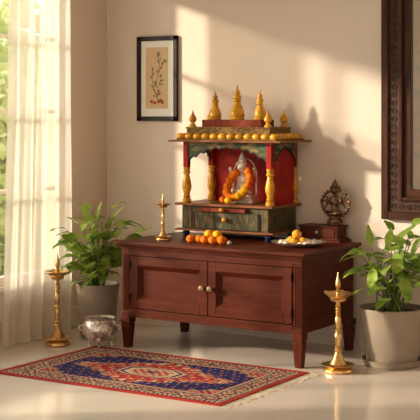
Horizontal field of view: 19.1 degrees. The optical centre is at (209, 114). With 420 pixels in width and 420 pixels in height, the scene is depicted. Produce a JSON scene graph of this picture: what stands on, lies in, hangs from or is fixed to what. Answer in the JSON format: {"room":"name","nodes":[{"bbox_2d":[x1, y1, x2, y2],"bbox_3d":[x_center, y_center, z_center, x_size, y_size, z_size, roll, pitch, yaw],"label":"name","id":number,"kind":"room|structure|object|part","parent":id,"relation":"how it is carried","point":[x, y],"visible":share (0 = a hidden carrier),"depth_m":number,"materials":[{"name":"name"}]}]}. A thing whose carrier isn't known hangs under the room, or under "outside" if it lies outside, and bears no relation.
{"room":"home prayer room","nodes":[
{"label":"home prayer room","id":0,"kind":"room"},
{"bbox_2d":[0,0,106,322],"bbox_3d":[-2.996,0.072,4.950,0.200,2.620,8.300,0,0,32],"label":"wall","id":1,"kind":"structure","parent":0,"point":[88,18],"depth_m":8.23,"materials":[{"name":"paint"}]},
{"bbox_2d":[0,34,72,292],"bbox_3d":[-1.757,0.044,6.772,0.125,2.043,3.085,0,0,32],"label":"window","id":2,"kind":"structure","parent":1,"relation":"in","point":[1,35],"depth_m":7.58,"materials":[{"name":"paint"}]},
{"bbox_3d":[-1.782,0.030,6.794,0.060,2.015,3.015,0,0,32],"label":"frame","id":3,"kind":"part","parent":2,"relation":"part of","materials":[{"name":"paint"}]},
{"bbox_3d":[-1.732,1.050,6.756,0.065,0.030,3.085,0,0,32],"label":"sill","id":4,"kind":"part","parent":2,"relation":"part of","materials":[{"name":"paint"}]},
{"bbox_2d":[0,307,78,344],"bbox_3d":[-2.903,1.317,4.891,0.020,0.130,8.300,0,0,32],"label":"baseboard","id":5,"kind":"structure","parent":1,"relation":"attached to","point":[75,315],"depth_m":8.08,"materials":[{"name":"paint"}]},
{"bbox_2d":[0,321,419,419],"bbox_3d":[-0.222,1.432,3.312,6.640,0.100,8.500,0,0,32],"label":"floor","id":6,"kind":"structure","parent":0,"point":[366,393],"depth_m":6.26,"materials":[{"name":"beige tile"}]},
{"bbox_2d":[43,252,71,346],"bbox_3d":[-0.914,1.105,7.493,0.174,0.555,0.173,0,0,32],"label":"oil lamp","id":7,"kind":"object","parent":6,"relation":"on","point":[57,339],"visible":1,"depth_m":7.48,"materials":[{"name":"gold metal"}]},
{"bbox_3d":[-0.908,0.965,7.489,0.160,0.058,0.167,0,0,32],"label":"oil dish","id":8,"kind":"part","parent":7,"relation":"part of","materials":[{"name":"gold metal"}]},
{"bbox_3d":[-0.914,1.133,7.494,0.042,0.278,0.042,0,0,32],"label":"stem","id":9,"kind":"part","parent":7,"relation":"part of","materials":[{"name":"gold metal"}]},
{"bbox_2d":[78,315,121,347],"bbox_3d":[-0.656,1.298,7.451,0.220,0.178,0.215,0,0,32],"label":"footed bowl","id":10,"kind":"object","parent":6,"relation":"on","point":[98,328],"visible":1,"depth_m":7.38,"materials":[{"name":"silver metal"}]},
{"bbox_2d":[50,201,151,338],"bbox_3d":[-0.665,0.957,7.720,0.453,0.842,0.577,0,0,32],"label":"potted plant","id":11,"kind":"object","parent":6,"relation":"on","point":[99,296],"visible":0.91,"depth_m":7.65,"materials":[{"name":"green plant"}]},
{"bbox_3d":[-0.696,1.211,7.743,0.270,0.334,0.270,0,0,32],"label":"pot","id":12,"kind":"part","parent":11,"relation":"part of","materials":[{"name":"beige ceramic"}]},
{"bbox_2d":[0,346,318,408],"bbox_3d":[-0.303,1.378,6.657,1.550,0.008,0.937,0,0,32],"label":"rug","id":13,"kind":"object","parent":6,"relation":"on","point":[188,379],"visible":1,"depth_m":6.61,"materials":[{"name":"fabric"}]},
{"bbox_2d":[113,232,360,368],"bbox_3d":[0.158,1.067,7.376,1.280,0.631,0.716,0,0,32],"label":"base cabinet","id":14,"kind":"object","parent":6,"relation":"on","point":[250,282],"visible":1,"depth_m":7.08,"materials":[{"name":"brown wood"}]},
{"bbox_3d":[-0.486,1.289,7.437,0.066,0.186,0.064,0,0,32],"label":"leg","id":15,"kind":"part","parent":14,"relation":"part of","materials":[{"name":"brown wood"}]},
{"bbox_2d":[155,196,170,239],"bbox_3d":[-0.281,0.615,7.492,0.106,0.272,0.106,0,0,15],"label":"oil lamp","id":16,"kind":"object","parent":14,"relation":"on","point":[163,236],"visible":1,"depth_m":7.48,"materials":[{"name":"gold metal"}]},
{"bbox_3d":[-0.281,0.629,7.492,0.026,0.136,0.026,0,0,15],"label":"stem","id":17,"kind":"part","parent":16,"relation":"part of","materials":[{"name":"gold metal"}]},
{"bbox_3d":[-0.277,0.546,7.490,0.098,0.029,0.102,0,0,15],"label":"oil dish","id":18,"kind":"part","parent":16,"relation":"part of","materials":[{"name":"gold metal"}]},
{"bbox_3d":[-0.236,0.992,7.264,0.436,0.204,0.030,0,0,32],"label":"sunk panel","id":19,"kind":"part","parent":14,"relation":"part of","materials":[{"name":"brown wood"}]},
{"bbox_3d":[-0.238,0.992,7.260,0.540,0.308,0.020,0,0,32],"label":"door","id":20,"kind":"part","parent":14,"relation":"part of","materials":[{"name":"brown wood"}]},
{"bbox_3d":[-0.160,1.289,7.952,0.066,0.186,0.064,0,0,32],"label":"leg","id":21,"kind":"part","parent":14,"relation":"part of","materials":[{"name":"brown wood"}]},
{"bbox_2d":[186,235,194,242],"bbox_3d":[-0.115,0.728,7.321,0.056,0.046,0.056,0,0,19],"label":"marigold","id":22,"kind":"object","parent":14,"relation":"on","point":[190,238],"visible":1,"depth_m":7.30,"materials":[{"name":"orange plant"}]},
{"bbox_2d":[195,235,201,242],"bbox_3d":[-0.060,0.727,7.312,0.057,0.045,0.056,0,0,21],"label":"marigold","id":23,"kind":"object","parent":14,"relation":"on","point":[197,238],"visible":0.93,"depth_m":7.30,"materials":[{"name":"orange plant"}]},
{"bbox_3d":[-0.046,0.990,7.106,0.038,0.038,0.034,0,0,32],"label":"knob","id":24,"kind":"part","parent":14,"relation":"part of","materials":[{"name":"gold metal"}]},
{"bbox_2d":[200,235,207,243],"bbox_3d":[-0.029,0.727,7.262,0.057,0.048,0.057,0,0,-26],"label":"marigold","id":25,"kind":"object","parent":14,"relation":"on","point":[204,239],"visible":1,"depth_m":7.24,"materials":[{"name":"orange plant"}]},
{"bbox_2d":[204,230,213,237],"bbox_3d":[-0.006,0.699,7.312,0.060,0.050,0.060,0,0,23],"label":"marigold","id":26,"kind":"object","parent":14,"relation":"on","point":[208,233],"visible":0.76,"depth_m":7.29,"materials":[{"name":"yellow plant"}]},
{"bbox_3d":[0.001,0.990,7.076,0.038,0.038,0.034,0,0,32],"label":"knob","id":27,"kind":"part","parent":14,"relation":"part of","materials":[{"name":"gold metal"}]},
{"bbox_3d":[-0.004,0.997,7.120,1.100,0.401,0.034,0,0,32],"label":"rail","id":28,"kind":"part","parent":14,"relation":"part of","materials":[{"name":"brown wood"}]},
{"bbox_2d":[208,236,216,243],"bbox_3d":[0.017,0.727,7.232,0.058,0.048,0.056,0,0,-28],"label":"marigold","id":29,"kind":"object","parent":14,"relation":"on","point":[212,239],"visible":1,"depth_m":7.21,"materials":[{"name":"orange plant"}]},
{"bbox_2d":[212,231,222,237],"bbox_3d":[0.044,0.701,7.282,0.062,0.049,0.060,0,0,17],"label":"marigold","id":30,"kind":"object","parent":14,"relation":"on","point":[216,234],"visible":0.73,"depth_m":7.26,"materials":[{"name":"yellow plant"}]},
{"bbox_2d":[217,236,226,244],"bbox_3d":[0.068,0.725,7.205,0.062,0.051,0.063,0,0,-27],"label":"marigold","id":31,"kind":"object","parent":14,"relation":"on","point":[221,240],"visible":1,"depth_m":7.19,"materials":[{"name":"orange plant"}]},
{"bbox_2d":[168,85,311,241],"bbox_3d":[0.176,0.284,7.604,0.787,0.934,0.400,0,0,32],"label":"shrine","id":32,"kind":"object","parent":14,"relation":"on","point":[272,150],"visible":1,"depth_m":7.53,"materials":[{"name":"paint"}]},
{"bbox_2d":[219,196,226,202],"bbox_3d":[0.082,0.515,7.564,0.053,0.044,0.053,0,0,36],"label":"marigold","id":33,"kind":"object","parent":32,"relation":"on","point":[222,198],"visible":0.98,"depth_m":7.55,"materials":[{"name":"orange plant"}]},
{"bbox_3d":[0.096,0.639,7.487,0.443,0.098,0.010,0,0,32],"label":"drawer","id":34,"kind":"part","parent":32,"relation":"part of","materials":[{"name":"green paint"}]},
{"bbox_2d":[224,197,231,203],"bbox_3d":[0.110,0.517,7.522,0.050,0.041,0.051,0,0,11],"label":"marigold","id":35,"kind":"object","parent":32,"relation":"on","point":[228,200],"visible":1,"depth_m":7.51,"materials":[{"name":"yellow plant"}]},
{"bbox_2d":[175,199,300,208],"bbox_3d":[0.170,0.546,7.625,0.686,0.014,0.363,0,0,32],"label":"shelf","id":36,"kind":"object","parent":32,"relation":"attached to","point":[187,203],"depth_m":7.52,"materials":[{"name":"paint"}]},
{"bbox_3d":[0.171,0.081,7.620,0.595,0.011,0.258,0,0,32],"label":"tier moulding","id":37,"kind":"part","parent":32,"relation":"part of","materials":[{"name":"green paint"}]},
{"bbox_3d":[0.266,0.353,7.769,0.562,0.372,0.010,0,0,32],"label":"panel","id":38,"kind":"part","parent":32,"relation":"part of","materials":[{"name":"red paint"}]},
{"bbox_2d":[229,152,260,203],"bbox_3d":[0.199,0.384,7.628,0.198,0.309,0.107,0,0,32],"label":"figurine","id":39,"kind":"object","parent":32,"relation":"on","point":[250,198],"visible":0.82,"depth_m":7.60,"materials":[{"name":"silver metal"}]},
{"bbox_2d":[223,167,253,201],"bbox_3d":[0.172,0.426,7.570,0.205,0.213,0.116,0,0,32],"label":"marigold garland","id":40,"kind":"object","parent":39,"relation":"hanging from","point":[248,171],"visible":1,"depth_m":7.54,"materials":[{"name":"plant"}]},
{"bbox_3d":[0.438,0.353,7.465,0.010,0.372,0.255,0,0,32],"label":"panel","id":41,"kind":"part","parent":32,"relation":"part of","materials":[{"name":"red paint"}]},
{"bbox_3d":[0.225,0.992,6.973,0.436,0.204,0.030,0,0,32],"label":"sunk panel","id":42,"kind":"part","parent":14,"relation":"part of","materials":[{"name":"brown wood"}]},
{"bbox_3d":[0.223,0.992,6.968,0.540,0.308,0.020,0,0,32],"label":"door","id":43,"kind":"part","parent":14,"relation":"part of","materials":[{"name":"brown wood"}]},
{"bbox_2d":[271,238,324,246],"bbox_3d":[0.504,0.736,7.134,0.315,0.030,0.310,0,0,32],"label":"plate","id":44,"kind":"object","parent":14,"relation":"on","point":[275,241],"visible":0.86,"depth_m":7.04,"materials":[{"name":"silver metal"}]},
{"bbox_2d":[290,238,297,243],"bbox_3d":[0.477,0.723,7.104,0.049,0.045,0.048,0,0,32],"label":"laddu","id":45,"kind":"object","parent":44,"relation":"on","point":[293,240],"visible":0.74,"depth_m":7.09,"materials":[{"name":"orange food"}]},
{"bbox_2d":[299,237,306,242],"bbox_3d":[0.528,0.722,7.108,0.050,0.045,0.050,0,0,32],"label":"laddu","id":46,"kind":"object","parent":44,"relation":"on","point":[302,239],"visible":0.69,"depth_m":7.09,"materials":[{"name":"orange food"}]},
{"bbox_3d":[0.464,0.720,7.154,0.052,0.048,0.053,0,0,32],"label":"laddu","id":47,"kind":"object","parent":44,"relation":"on","visible":0},
{"bbox_2d":[292,230,301,238],"bbox_3d":[0.497,0.684,7.140,0.056,0.052,0.056,0,0,32],"label":"laddu","id":48,"kind":"object","parent":47,"relation":"on","point":[297,234],"visible":1,"depth_m":7.12,"materials":[{"name":"orange food"}]},
{"bbox_3d":[0.489,1.289,6.820,0.066,0.186,0.064,0,0,32],"label":"leg","id":49,"kind":"part","parent":14,"relation":"part of","materials":[{"name":"brown wood"}]},
{"bbox_2d":[298,223,350,242],"bbox_3d":[0.672,0.704,7.432,0.296,0.095,0.162,0,0,32],"label":"box","id":50,"kind":"object","parent":14,"relation":"on","point":[330,234],"visible":0.91,"depth_m":7.37,"materials":[{"name":"brown wood"}]},
{"bbox_3d":[0.637,0.697,7.380,0.216,0.047,0.004,0,0,32],"label":"drawer","id":51,"kind":"part","parent":50,"relation":"part of","materials":[{"name":"brown wood"}]},
{"bbox_3d":[0.672,0.662,7.434,0.266,0.011,0.142,0,0,32],"label":"lid","id":52,"kind":"part","parent":50,"relation":"part of","materials":[{"name":"brown wood"}]},
{"bbox_3d":[0.673,0.739,7.432,0.296,0.024,0.160,0,0,32],"label":"moulding","id":53,"kind":"part","parent":50,"relation":"part of","materials":[{"name":"brown wood"}]},
{"bbox_2d":[320,179,350,225],"bbox_3d":[0.737,0.518,7.400,0.107,0.276,0.184,0,0,-34],"label":"bronze statue","id":54,"kind":"object","parent":50,"relation":"on","point":[335,215],"visible":1,"depth_m":7.38,"materials":[{"name":"brown metal"}]},
{"bbox_3d":[0.668,0.824,7.068,0.010,0.056,0.550,0,0,32],"label":"rail","id":55,"kind":"part","parent":14,"relation":"part of","materials":[{"name":"brown wood"}]},
{"bbox_3d":[0.668,1.165,7.068,0.010,0.065,0.550,0,0,32],"label":"rail","id":56,"kind":"part","parent":14,"relation":"part of","materials":[{"name":"brown wood"}]},
{"bbox_3d":[0.815,1.289,7.335,0.066,0.186,0.064,0,0,32],"label":"leg","id":57,"kind":"part","parent":14,"relation":"part of","materials":[{"name":"brown wood"}]},
{"bbox_2d":[321,273,354,374],"bbox_3d":[0.688,1.115,6.709,0.184,0.535,0.182,0,0,4],"label":"oil lamp","id":58,"kind":"object","parent":6,"relation":"on","point":[337,365],"visible":1,"depth_m":6.69,"materials":[{"name":"gold metal"}]},
{"bbox_3d":[0.687,1.141,6.709,0.044,0.268,0.044,0,0,4],"label":"stem","id":59,"kind":"part","parent":58,"relation":"part of","materials":[{"name":"gold metal"}]},
{"bbox_3d":[0.695,0.980,6.708,0.169,0.056,0.176,0,0,4],"label":"oil dish","id":60,"kind":"part","parent":58,"relation":"part of","materials":[{"name":"gold metal"}]},
{"bbox_2d":[340,218,419,368],"bbox_3d":[1.032,0.977,6.874,0.561,0.810,0.503,0,0,32],"label":"potted plant","id":61,"kind":"object","parent":6,"relation":"on","point":[391,328],"visible":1,"depth_m":6.79,"materials":[{"name":"green plant"}]},
{"bbox_3d":[1.006,1.216,6.914,0.368,0.304,0.368,0,0,32],"label":"pot","id":62,"kind":"part","parent":61,"relation":"part of","materials":[{"name":"beige ceramic"}]},
{"bbox_2d":[107,0,419,353],"bbox_3d":[1.997,0.072,6.819,6.640,2.620,0.200,0,0,32],"label":"wall","id":63,"kind":"structure","parent":0,"point":[318,62],"depth_m":7.74,"materials":[{"name":"paint"}]},
{"bbox_2d":[137,35,177,120],"bbox_3d":[-0.344,-0.234,8.168,0.320,0.554,0.022,0,0,32],"label":"framed picture","id":64,"kind":"object","parent":63,"relation":"attached to","point":[157,56],"visible":1,"depth_m":8.17,"materials":[{"name":"paper"}]},
{"bbox_2d":[146,47,167,108],"bbox_3d":[-0.348,-0.239,8.171,0.174,0.400,0.002,0,0,32],"label":"print","id":65,"kind":"object","parent":64,"relation":"attached to","point":[156,57],"depth_m":8.17,"materials":[{"name":"beige paper"}]},
{"bbox_2d":[381,0,419,220],"bbox_3d":[1.396,-0.150,7.051,0.920,1.520,0.050,0,0,32],"label":"wall mirror","id":66,"kind":"object","parent":63,"relation":"attached to","point":[400,19],"visible":1,"depth_m":7.21,"materials":[{"name":"brown wood"}]},
{"bbox_3d":[1.026,-0.150,7.284,0.046,1.520,0.050,0,0,32],"label":"moulding","id":67,"kind":"part","parent":66,"relation":"part of","materials":[{"name":"brown wood"}]},
{"bbox_3d":[1.109,-0.150,7.232,0.026,1.304,0.050,0,0,32],"label":"moulding","id":68,"kind":"part","parent":66,"relation":"part of","materials":[{"name":"brown wood"}]},
{"bbox_3d":[1.396,0.587,7.051,0.828,0.046,0.050,0,0,32],"label":"moulding","id":69,"kind":"part","parent":66,"relation":"part of","materials":[{"name":"brown wood"}]},
{"bbox_3d":[1.396,0.489,7.051,0.652,0.026,0.050,0,0,32],"label":"moulding","id":70,"kind":"part","parent":66,"relation":"part of","materials":[{"name":"brown wood"}]},
{"bbox_2d":[412,0,419,188],"bbox_3d":[1.404,-0.150,7.064,0.580,1.180,0.006,0,0,32],"label":"mirror glass","id":71,"kind":"object","parent":66,"relation":"on","point":[415,3],"depth_m":7.20,"materials":[{"name":"brown mirror"}]},
{"label":"outside","id":72,"kind":"structure","parent":0,"visible":0},
{"bbox_3d":[-5.755,1.832,11.961,11.960,0.100,26.000,0,0,32],"label":"ground","id":73,"kind":"structure","parent":72,"visible":0},
{"bbox_2d":[0,62,7,275],"bbox_3d":[-2.192,0.614,10.252,2.342,2.350,2.368,0,0,32],"label":"tree","id":74,"kind":"object","parent":73,"relation":"on","point":[3,66],"visible":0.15,"depth_m":9.56,"materials":[{"name":"green plant"}]},
{"bbox_2d":[0,0,8,85],"bbox_3d":[-2.337,0.139,12.869,2.436,3.296,2.472,0,0,32],"label":"tree","id":75,"kind":"object","parent":73,"relation":"on","point":[4,12],"visible":0.02,"depth_m":12.38,"materials":[{"name":"green plant"}]},
{"bbox_3d":[-1.710,-1.093,6.680,0.124,0.050,3.290,0,0,32],"label":"curtain rod","id":76,"kind":"object","parent":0,"visible":0},
{"bbox_2d":[2,0,71,346],"bbox_3d":[-1.053,0.164,7.638,0.078,2.413,0.624,0,0,32],"label":"sheer curtain","id":77,"kind":"object","parent":76,"relation":"hanging from","point":[38,152],"visible":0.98,"depth_m":7.62,"materials":[{"name":"white fabric"}]}
]}

